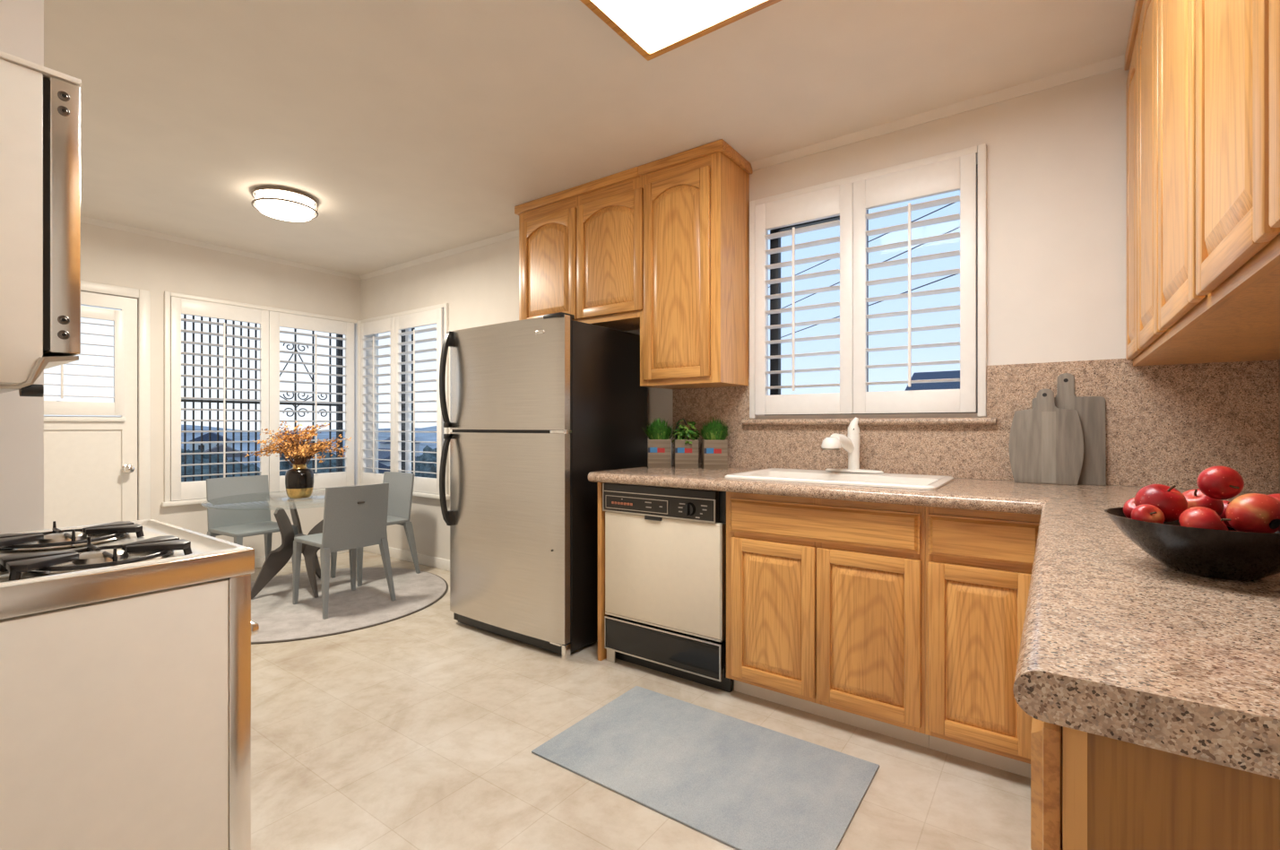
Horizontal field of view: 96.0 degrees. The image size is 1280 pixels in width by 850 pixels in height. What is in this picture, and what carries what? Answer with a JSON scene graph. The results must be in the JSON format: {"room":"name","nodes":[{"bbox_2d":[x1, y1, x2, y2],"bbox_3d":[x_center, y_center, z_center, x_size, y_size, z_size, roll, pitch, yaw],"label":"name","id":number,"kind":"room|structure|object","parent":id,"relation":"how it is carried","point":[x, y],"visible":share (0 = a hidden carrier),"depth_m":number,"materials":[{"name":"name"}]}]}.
{"room":"kitchen","nodes":[
{"label":"kitchen","id":0,"kind":"room"},
{"bbox_2d":[0,0,43,534],"bbox_3d":[-1.493,-0.117,1.101,0.110,2.525,0.482,0,0,36],"label":"wall partition","id":1,"kind":"structure","parent":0,"point":[21,21],"depth_m":1.24,"materials":[{"name":"paint"}]},
{"bbox_2d":[80,222,360,557],"bbox_3d":[-3.537,-0.117,4.149,0.150,2.525,3.040,0,0,36],"label":"wall","id":2,"kind":"structure","parent":0,"point":[111,256],"depth_m":4.28,"materials":[{"name":"paint"}]},
{"bbox_2d":[43,280,150,529],"bbox_3d":[-3.752,0.110,3.703,0.114,2.133,0.949,0,0,36],"label":"door","id":3,"kind":"structure","parent":2,"relation":"in","point":[90,462],"depth_m":3.92,"materials":[{"name":"paint"}]},
{"bbox_2d":[43,305,124,415],"bbox_3d":[-3.732,-0.430,3.714,0.083,0.720,0.620,0,0,37],"label":"window shutter","id":4,"kind":"object","parent":3,"relation":"attached to","point":[116,408],"visible":0.55,"depth_m":3.87,"materials":[{"name":"white wood"}]},
{"bbox_2d":[80,216,361,280],"bbox_3d":[-3.464,-1.363,4.096,0.030,0.034,3.040,0,0,36],"label":"trim","id":5,"kind":"structure","parent":2,"relation":"attached to","point":[90,220],"depth_m":4.37,"materials":[{"name":"paint"}]},
{"bbox_2d":[161,291,359,506],"bbox_3d":[-3.053,-0.196,4.762,0.180,1.552,1.462,0,0,36],"label":"window","id":6,"kind":"structure","parent":2,"relation":"in","point":[167,502],"depth_m":4.17,"materials":[{"name":"paint"}]},
{"bbox_2d":[170,296,268,501],"bbox_3d":[-3.213,-0.197,4.435,0.082,1.480,0.640,0,0,37],"label":"window shutter","id":7,"kind":"object","parent":6,"relation":"attached to","point":[179,490],"visible":0.88,"depth_m":4.35,"materials":[{"name":"white wood"}]},
{"bbox_2d":[268,311,354,492],"bbox_3d":[-2.819,-0.197,4.982,0.082,1.480,0.700,0,0,37],"label":"window shutter","id":8,"kind":"object","parent":6,"relation":"attached to","point":[276,319],"visible":0.94,"depth_m":4.96,"materials":[{"name":"white wood"}]},
{"bbox_2d":[254,549,348,568],"bbox_3d":[-3.032,1.103,4.710,0.014,0.085,1.511,0,0,36],"label":"baseboard","id":9,"kind":"structure","parent":2,"relation":"attached to","point":[259,561],"depth_m":4.67,"materials":[{"name":"paint"}]},
{"bbox_2d":[43,0,1135,275],"bbox_3d":[-1.098,-1.440,2.411,6.140,0.120,3.310,0,0,36],"label":"ceiling","id":10,"kind":"structure","parent":0,"point":[416,129],"depth_m":2.40,"materials":[{"name":"paint"}]},
{"bbox_2d":[250,185,318,221],"bbox_3d":[-2.134,-1.323,3.471,0.344,0.113,0.344,0,0,36],"label":"ceiling light","id":11,"kind":"object","parent":10,"relation":"attached to","point":[285,203],"visible":1,"depth_m":3.38,"materials":[{"name":"white glass"}]},
{"bbox_2d":[579,0,781,60],"bbox_3d":[0.311,-1.355,1.515,1.145,0.049,0.622,0,0,36],"label":"ceiling light","id":12,"kind":"object","parent":10,"relation":"attached to","point":[653,29],"visible":1,"depth_m":1.89,"materials":[{"name":"white plastic"}]},
{"bbox_2d":[595,0,759,51],"bbox_3d":[0.311,-1.345,1.515,1.091,0.006,0.568,0,0,36],"label":"diffuser","id":13,"kind":"object","parent":12,"relation":"attached to","point":[650,25],"depth_m":1.89,"materials":[{"name":"white plastic"}]},
{"bbox_2d":[250,550,1031,849],"bbox_3d":[-1.098,1.205,2.411,6.140,0.120,3.310,0,0,36],"label":"floor","id":14,"kind":"structure","parent":0,"point":[420,730],"depth_m":2.00,"materials":[{"name":"tile"}]},
{"bbox_2d":[0,51,259,849],"bbox_3d":[-1.114,0.313,0.968,0.574,1.664,0.680,0,0,36],"label":"range","id":15,"kind":"object","parent":14,"relation":"on","point":[125,645],"visible":1,"depth_m":0.88,"materials":[{"name":"metal"}]},
{"bbox_2d":[0,51,81,397],"bbox_3d":[-1.190,-0.281,0.863,0.574,0.477,0.420,0,0,36],"label":"oven","id":16,"kind":"object","parent":15,"relation":"in","point":[40,106],"depth_m":0.83,"materials":[{"name":"white metal"}]},
{"bbox_2d":[0,518,249,587],"bbox_3d":[-1.127,0.245,0.955,0.558,0.048,0.643,0,0,36],"label":"cooktop","id":17,"kind":"object","parent":15,"relation":"in","point":[151,552],"depth_m":1.00,"materials":[{"name":"metal"}]},
{"bbox_2d":[250,567,448,644],"bbox_3d":[-2.135,1.139,3.829,1.632,0.010,1.632,0,0,36],"label":"round rug","id":18,"kind":"object","parent":14,"relation":"on","point":[370,604],"visible":0.57,"depth_m":3.67,"materials":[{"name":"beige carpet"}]},
{"bbox_2d":[206,475,298,571],"bbox_3d":[-2.738,0.751,4.063,0.472,0.765,0.452,0,0,32],"label":"dining chair","id":19,"kind":"object","parent":18,"relation":"on","point":[237,524],"visible":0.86,"depth_m":4.10,"materials":[{"name":"grey plastic"}]},
{"bbox_2d":[200,490,325,599],"bbox_3d":[-2.359,0.814,3.997,1.090,0.638,1.090,0,0,36],"label":"dining table","id":20,"kind":"object","parent":18,"relation":"on","point":[276,559],"visible":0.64,"depth_m":3.85,"materials":[{"name":"clear glass"}]},
{"bbox_2d":[285,463,313,498],"bbox_3d":[-2.354,0.379,3.987,0.173,0.230,0.173,0,0,36],"label":"vase","id":21,"kind":"object","parent":20,"relation":"on","point":[299,480],"visible":0.92,"depth_m":3.92,"materials":[{"name":"black ceramic"}]},
{"bbox_2d":[244,421,351,467],"bbox_3d":[-2.346,0.130,3.995,0.602,0.334,0.596,0,0,36],"label":"bouquet","id":22,"kind":"object","parent":21,"relation":"in","point":[299,453],"visible":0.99,"depth_m":3.95,"materials":[{"name":"orange plant"}]},
{"bbox_2d":[292,482,396,619],"bbox_3d":[-1.908,0.751,3.697,0.472,0.765,0.452,0,0,36],"label":"dining chair","id":23,"kind":"object","parent":18,"relation":"on","point":[354,516],"visible":1,"depth_m":3.58,"materials":[{"name":"grey plastic"}]},
{"bbox_2d":[330,471,420,586],"bbox_3d":[-2.012,0.751,4.377,0.452,0.765,0.472,0,0,36],"label":"dining chair","id":24,"kind":"object","parent":18,"relation":"on","point":[401,484],"visible":0.61,"depth_m":4.43,"materials":[{"name":"grey plastic"}]},
{"bbox_2d":[439,311,647,659],"bbox_3d":[-0.549,0.295,3.329,0.919,1.700,0.798,0,0,36],"label":"refrigerator","id":25,"kind":"object","parent":14,"relation":"on","point":[539,405],"visible":0.99,"depth_m":3.01,"materials":[{"name":"metal"}]},
{"bbox_2d":[597,482,608,660],"bbox_3d":[-0.012,0.709,3.071,0.022,0.873,0.640,0,0,36],"label":"end panel","id":26,"kind":"object","parent":14,"relation":"on","point":[601,651],"visible":0.25,"depth_m":2.81,"materials":[{"name":"brown wood"}]},
{"bbox_2d":[602,482,731,691],"bbox_3d":[0.259,0.711,2.855,0.654,0.868,0.663,0,0,36],"label":"dishwasher","id":27,"kind":"object","parent":14,"relation":"on","point":[665,547],"visible":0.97,"depth_m":2.59,"materials":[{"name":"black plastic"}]},
{"bbox_2d":[531,685,879,849],"bbox_3d":[0.212,1.141,1.976,1.010,0.008,0.625,0,0,36],"label":"floor mat","id":28,"kind":"object","parent":14,"relation":"on","point":[741,784],"visible":1,"depth_m":1.91,"materials":[{"name":"grey fabric"}]},
{"bbox_2d":[726,491,929,747],"bbox_3d":[0.846,0.711,2.452,0.764,0.868,0.641,0,0,36],"label":"base cabinet","id":29,"kind":"object","parent":14,"relation":"on","point":[825,598],"visible":0.98,"depth_m":2.17,"materials":[{"name":"brown wood"}]},
{"bbox_2d":[925,506,1040,778],"bbox_3d":[1.303,0.711,2.123,0.359,0.868,0.641,0,0,36],"label":"base cabinet","id":30,"kind":"object","parent":14,"relation":"on","point":[979,563],"visible":0.85,"depth_m":1.89,"materials":[{"name":"brown wood"}]},
{"bbox_2d":[1030,717,1279,849],"bbox_3d":[1.081,0.711,0.992,0.635,0.868,1.538,0,0,36],"label":"base cabinet","id":31,"kind":"object","parent":14,"relation":"on","point":[1089,791],"visible":0.35,"depth_m":0.51,"materials":[{"name":"brown wood"}]},
{"bbox_2d":[588,464,1279,778],"bbox_3d":[0.518,0.248,1.761,2.453,0.046,2.174,0,0,36],"label":"countertop","id":32,"kind":"structure","parent":31,"relation":"on","point":[1120,643],"depth_m":0.65,"materials":[{"name":"stone"}]},
{"bbox_2d":[642,418,673,467],"bbox_3d":[0.099,0.087,3.151,0.194,0.275,0.190,0,0,0],"label":"potted herb","id":33,"kind":"object","parent":32,"relation":"on","point":[659,444],"visible":1,"depth_m":3.09,"materials":[{"name":"brown wood"}]},
{"bbox_2d":[670,418,700,467],"bbox_3d":[0.248,0.092,3.109,0.171,0.265,0.171,0,0,0],"label":"potted herb","id":34,"kind":"object","parent":32,"relation":"on","point":[686,449],"visible":1,"depth_m":3.05,"materials":[{"name":"brown wood"}]},
{"bbox_2d":[696,416,731,468],"bbox_3d":[0.399,0.086,3.053,0.186,0.276,0.188,0,0,-45],"label":"potted herb","id":35,"kind":"object","parent":32,"relation":"on","point":[714,445],"visible":1,"depth_m":2.99,"materials":[{"name":"brown wood"}]},
{"bbox_2d":[724,467,954,489],"bbox_3d":[0.841,0.310,2.456,0.825,0.199,0.520,0,0,36],"label":"sink","id":36,"kind":"object","parent":32,"relation":"in","point":[900,480],"visible":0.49,"depth_m":2.48,"materials":[{"name":"ceramic"}]},
{"bbox_2d":[821,416,883,473],"bbox_3d":[0.936,0.085,2.580,0.260,0.250,0.210,0,0,36],"label":"faucet","id":37,"kind":"object","parent":32,"relation":"on","point":[851,444],"visible":1,"depth_m":2.61,"materials":[{"name":"white metal"}]},
{"bbox_2d":[1008,388,1083,484],"bbox_3d":[1.587,0.039,2.257,0.240,0.372,0.048,0,0,36],"label":"cutting board","id":38,"kind":"object","parent":32,"relation":"on","point":[1046,445],"visible":1,"depth_m":2.25,"materials":[{"name":"grey wood"}]},
{"bbox_2d":[1031,372,1106,485],"bbox_3d":[1.667,0.009,2.247,0.230,0.432,0.046,0,0,36],"label":"cutting board","id":39,"kind":"object","parent":32,"relation":"on","point":[1091,410],"visible":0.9,"depth_m":2.20,"materials":[{"name":"grey wood"}]},
{"bbox_2d":[1104,506,1279,580],"bbox_3d":[0.880,0.183,0.885,0.261,0.082,0.261,0,0,36],"label":"fruit bowl","id":40,"kind":"object","parent":32,"relation":"on","point":[1230,554],"visible":0.84,"depth_m":0.82,"materials":[{"name":"black ceramic"}]},
{"bbox_2d":[1123,497,1135,518],"bbox_3d":[0.842,0.141,0.971,0.042,0.042,0.044,0,0,-30],"label":"apple","id":41,"kind":"object","parent":40,"relation":"in","point":[1129,505],"visible":0.2,"depth_m":0.97,"materials":[{"name":"red food"}]},
{"bbox_2d":[1130,503,1165,523],"bbox_3d":[0.788,0.141,0.895,0.038,0.039,0.039,0,0,-33],"label":"apple","id":42,"kind":"object","parent":40,"relation":"in","point":[1145,512],"visible":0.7,"depth_m":0.89,"materials":[{"name":"red food"}]},
{"bbox_2d":[1134,484,1187,521],"bbox_3d":[0.831,0.122,0.920,0.063,0.060,0.063,0,0,44],"label":"apple","id":43,"kind":"object","parent":40,"relation":"in","point":[1170,500],"visible":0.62,"depth_m":0.90,"materials":[{"name":"red food"}]},
{"bbox_2d":[1182,488,1224,516],"bbox_3d":[0.897,0.127,0.925,0.055,0.053,0.056,0,0,-30],"label":"apple","id":44,"kind":"object","parent":40,"relation":"in","point":[1195,497],"visible":0.41,"depth_m":0.91,"materials":[{"name":"red food"}]},
{"bbox_2d":[1178,506,1230,529],"bbox_3d":[0.827,0.147,0.847,0.053,0.055,0.055,0,0,21],"label":"apple","id":45,"kind":"object","parent":40,"relation":"in","point":[1196,516],"visible":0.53,"depth_m":0.83,"materials":[{"name":"red food"}]},
{"bbox_2d":[1196,466,1244,499],"bbox_3d":[0.886,0.087,0.880,0.050,0.052,0.050,0,0,-31],"label":"apple","id":46,"kind":"object","parent":40,"relation":"in","point":[1216,482],"visible":1,"depth_m":0.87,"materials":[{"name":"red food"}]},
{"bbox_2d":[1219,500,1232,528],"bbox_3d":[0.957,0.142,0.935,0.050,0.048,0.050,0,0,-27],"label":"apple","id":47,"kind":"object","parent":40,"relation":"on","point":[1225,502],"visible":0.15,"depth_m":0.93,"materials":[{"name":"red food"}]},
{"bbox_2d":[1225,492,1279,533],"bbox_3d":[0.896,0.130,0.839,0.063,0.063,0.061,0,0,-41],"label":"apple","id":48,"kind":"object","parent":40,"relation":"in","point":[1249,512],"visible":0.93,"depth_m":0.82,"materials":[{"name":"red food"}]},
{"bbox_2d":[1268,492,1279,531],"bbox_3d":[0.957,0.130,0.860,0.060,0.056,0.059,0,0,-44],"label":"apple","id":49,"kind":"object","parent":40,"relation":"in","point":[1275,496],"visible":0.07,"depth_m":0.86,"materials":[{"name":"red food"}]},
{"bbox_2d":[360,67,1279,560],"bbox_3d":[-0.175,-0.117,3.693,6.140,2.525,0.150,0,0,36],"label":"wall","id":50,"kind":"structure","parent":0,"point":[1056,156],"depth_m":2.37,"materials":[{"name":"paint"}]},
{"bbox_2d":[355,302,449,499],"bbox_3d":[-2.020,-0.196,4.979,1.338,1.552,0.180,0,0,36],"label":"window","id":51,"kind":"structure","parent":50,"relation":"in","point":[408,338],"depth_m":5.08,"materials":[{"name":"paint"}]},
{"bbox_2d":[359,317,394,484],"bbox_3d":[-2.337,-0.197,5.132,0.560,1.480,0.082,0,0,38],"label":"window shutter","id":52,"kind":"object","parent":51,"relation":"attached to","point":[387,324],"visible":0.84,"depth_m":5.13,"materials":[{"name":"white wood"}]},
{"bbox_2d":[394,307,443,493],"bbox_3d":[-1.838,-0.197,4.772,0.660,1.480,0.082,0,0,37],"label":"window shutter","id":53,"kind":"object","parent":51,"relation":"attached to","point":[433,316],"visible":0.86,"depth_m":4.74,"materials":[{"name":"white wood"}]},
{"bbox_2d":[363,544,449,570],"bbox_3d":[-1.629,1.103,4.639,2.346,0.085,0.014,0,0,36],"label":"baseboard","id":54,"kind":"structure","parent":50,"relation":"attached to","point":[440,563],"depth_m":4.83,"materials":[{"name":"paint"}]},
{"bbox_2d":[359,229,518,279],"bbox_3d":[-1.587,-1.363,4.599,2.430,0.034,0.030,0,0,36],"label":"trim","id":55,"kind":"structure","parent":50,"relation":"attached to","point":[513,234],"depth_m":4.57,"materials":[{"name":"paint"}]},
{"bbox_2d":[514,166,643,330],"bbox_3d":[-0.291,-0.981,3.472,0.980,0.797,0.342,0,0,36],"label":"upper cabinet","id":56,"kind":"object","parent":50,"relation":"attached to","point":[581,247],"visible":0.91,"depth_m":3.29,"materials":[{"name":"brown wood"}]},
{"bbox_2d":[638,138,752,389],"bbox_3d":[0.291,-0.795,3.052,0.503,1.167,0.342,0,0,36],"label":"upper cabinet","id":57,"kind":"object","parent":50,"relation":"attached to","point":[675,315],"visible":1,"depth_m":2.91,"materials":[{"name":"brown wood"}]},
{"bbox_2d":[749,143,986,418],"bbox_3d":[1.057,-0.611,2.786,1.074,1.143,0.162,0,0,36],"label":"window","id":58,"kind":"structure","parent":50,"relation":"in","point":[981,150],"depth_m":2.68,"materials":[{"name":"paint"}]},
{"bbox_2d":[754,181,852,415],"bbox_3d":[0.804,-0.603,2.866,0.495,1.090,0.075,0,0,36],"label":"window shutter","id":59,"kind":"object","parent":58,"relation":"attached to","point":[834,201],"visible":1,"depth_m":2.85,"materials":[{"name":"white wood"}]},
{"bbox_2d":[852,152,976,413],"bbox_3d":[1.210,-0.603,2.573,0.503,1.090,0.075,0,0,36],"label":"window shutter","id":60,"kind":"object","parent":58,"relation":"attached to","point":[958,173],"visible":1,"depth_m":2.55,"materials":[{"name":"white wood"}]},
{"bbox_2d":[750,54,1124,171],"bbox_3d":[1.211,-1.363,2.584,1.535,0.034,0.030,0,0,36],"label":"trim","id":61,"kind":"structure","parent":50,"relation":"attached to","point":[1116,63],"depth_m":2.48,"materials":[{"name":"paint"}]},
{"bbox_2d":[672,358,1279,492],"bbox_3d":[0.541,-0.015,1.754,2.409,0.477,2.159,0,0,36],"label":"backsplash","id":62,"kind":"structure","parent":50,"relation":"attached to","point":[1166,425],"depth_m":2.19,"materials":[{"name":"stone"}]},
{"bbox_3d":[1.289,-0.117,0.600,0.150,2.525,3.160,0,0,36],"label":"wall","id":63,"kind":"structure","parent":0,"visible":0},
{"bbox_2d":[1124,0,1279,366],"bbox_3d":[1.740,-0.800,1.707,0.406,1.158,0.830,0,0,36],"label":"upper cabinet","id":64,"kind":"object","parent":63,"relation":"attached to","point":[1145,344],"visible":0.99,"depth_m":1.72,"materials":[{"name":"brown wood"}]},
{"bbox_2d":[1158,0,1279,339],"bbox_3d":[1.222,-0.800,0.988,0.406,1.158,0.941,0,0,36],"label":"upper cabinet","id":65,"kind":"object","parent":63,"relation":"attached to","point":[1219,250],"visible":0.98,"depth_m":1.01,"materials":[{"name":"brown wood"}]},
{"bbox_2d":[1269,0,1279,227],"bbox_3d":[0.807,-0.800,0.413,0.406,1.158,0.474,0,0,36],"label":"upper cabinet","id":66,"kind":"object","parent":63,"relation":"attached to","point":[1274,4],"visible":1,"depth_m":0.69,"materials":[{"name":"brown wood"}]},
{"label":"outside","id":67,"kind":"structure","parent":0,"visible":0},
{"bbox_2d":[181,424,436,467],"bbox_3d":[-111.983,4.848,203.862,380.000,14.604,500.000,0,0,36],"label":"hills","id":68,"kind":"structure","parent":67,"point":[382,436],"depth_m":270.05,"materials":[{"name":"blue"}]},
{"bbox_2d":[181,448,227,463],"bbox_3d":[-34.732,6.878,44.317,7.840,10.426,7.828,0,0,36],"label":"tree","id":69,"kind":"object","parent":68,"relation":"on","point":[197,457],"visible":0.02,"depth_m":43.68,"materials":[{"name":"green plant"}]},
{"bbox_2d":[189,432,232,450],"bbox_3d":[-110.389,5.032,148.456,9.041,6.958,8.726,0,0,-34],"label":"house","id":70,"kind":"structure","parent":68,"relation":"on","point":[213,436],"depth_m":144.62,"materials":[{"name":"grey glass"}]},
{"bbox_2d":[181,455,254,482],"bbox_3d":[-19.318,6.829,24.555,8.603,11.107,7.928,0,0,36],"label":"tree","id":71,"kind":"object","parent":68,"relation":"on","point":[189,461],"visible":0.02,"depth_m":24.36,"materials":[{"name":"green plant"}]},
{"bbox_2d":[204,443,250,465],"bbox_3d":[-76.344,6.971,105.222,8.531,7.232,9.549,0,0,-36],"label":"house","id":72,"kind":"structure","parent":68,"relation":"on","point":[220,446],"depth_m":102.50,"materials":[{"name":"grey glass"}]},
{"bbox_2d":[198,458,259,475],"bbox_3d":[-23.596,7.074,32.431,7.865,10.434,7.709,0,0,36],"label":"tree","id":73,"kind":"object","parent":68,"relation":"on","point":[229,465],"visible":0.02,"depth_m":32.09,"materials":[{"name":"plant"}]},
{"bbox_2d":[279,432,303,443],"bbox_3d":[-96.198,5.487,158.022,9.167,7.425,9.496,0,0,44],"label":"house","id":74,"kind":"structure","parent":68,"relation":"on","point":[289,432],"depth_m":156.02,"materials":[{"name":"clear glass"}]},
{"bbox_2d":[279,439,336,475],"bbox_3d":[-37.607,6.596,64.079,8.069,10.563,8.030,0,0,36],"label":"tree","id":75,"kind":"object","parent":68,"relation":"on","point":[283,465],"visible":0.06,"depth_m":61.31,"materials":[{"name":"green plant"}]},
{"bbox_2d":[306,452,345,473],"bbox_3d":[-27.826,7.176,52.157,6.987,9.802,6.987,0,0,36],"label":"tree","id":76,"kind":"object","parent":68,"relation":"on","point":[325,463],"visible":0.05,"depth_m":50.34,"materials":[{"name":"green plant"}]},
{"bbox_2d":[343,454,390,473],"bbox_3d":[-39.871,7.959,80.687,9.305,7.872,8.937,0,0,-41],"label":"house","id":77,"kind":"structure","parent":68,"relation":"on","point":[380,465],"depth_m":78.92,"materials":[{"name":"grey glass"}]},
{"bbox_2d":[378,448,416,467],"bbox_3d":[-51.710,8.174,119.273,10.758,6.913,9.225,0,0,44],"label":"house","id":78,"kind":"structure","parent":68,"relation":"on","point":[382,454],"depth_m":114.82,"materials":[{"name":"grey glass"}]},
{"bbox_2d":[379,436,419,456],"bbox_3d":[-71.215,6.077,170.744,10.272,7.328,9.913,0,0,-31],"label":"house","id":79,"kind":"structure","parent":68,"relation":"on","point":[383,445],"depth_m":168.66,"materials":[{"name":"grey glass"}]},
{"bbox_2d":[415,445,436,477],"bbox_3d":[-24.166,7.175,69.192,7.065,9.734,7.046,0,0,36],"label":"tree","id":80,"kind":"object","parent":68,"relation":"on","point":[427,467],"visible":0.13,"depth_m":66.79,"materials":[{"name":"green plant"}]},
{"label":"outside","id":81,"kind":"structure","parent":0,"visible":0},
{"bbox_2d":[904,370,959,390],"bbox_3d":[7.247,0.939,12.033,2.800,4.252,4.200,0,0,36],"label":"house","id":82,"kind":"structure","parent":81,"point":[954,374],"depth_m":12.13,"materials":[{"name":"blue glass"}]},
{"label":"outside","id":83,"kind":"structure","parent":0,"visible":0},
{"bbox_2d":[401,328,415,475],"bbox_3d":[-2.172,0.375,5.390,0.145,2.740,0.050,0,0,36],"label":"porch post","id":84,"kind":"object","parent":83,"point":[412,329],"visible":0.14,"depth_m":5.38,"materials":[{"name":"wood"}]},
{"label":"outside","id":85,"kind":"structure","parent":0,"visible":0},
{"bbox_2d":[768,202,954,287],"bbox_3d":[3.741,-3.126,10.245,0.017,0.161,16.413,0,0,-16],"label":"power line","id":86,"kind":"object","parent":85,"point":[952,203],"visible":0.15,"depth_m":9.30,"materials":[{"name":"metal"}]},
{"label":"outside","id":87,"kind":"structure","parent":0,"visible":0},
{"bbox_2d":[768,225,959,315],"bbox_3d":[3.755,-2.648,10.235,0.017,0.606,16.318,0,0,-16],"label":"power line","id":88,"kind":"object","parent":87,"point":[959,226],"visible":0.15,"depth_m":9.16,"materials":[{"name":"metal"}]},
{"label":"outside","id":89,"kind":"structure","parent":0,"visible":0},
{"bbox_2d":[780,273,958,337],"bbox_3d":[3.768,-2.027,10.226,0.017,0.558,16.236,0,0,-15],"label":"power line","id":90,"kind":"object","parent":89,"point":[957,273],"visible":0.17,"depth_m":8.93,"materials":[{"name":"metal"}]},
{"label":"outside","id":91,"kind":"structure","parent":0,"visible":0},
{"bbox_2d":[181,314,343,481],"bbox_3d":[-3.292,0.220,5.023,0.046,2.850,1.385,0,0,36],"label":"security grille","id":92,"kind":"object","parent":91,"point":[185,401],"depth_m":4.93,"materials":[{"name":"metal"}]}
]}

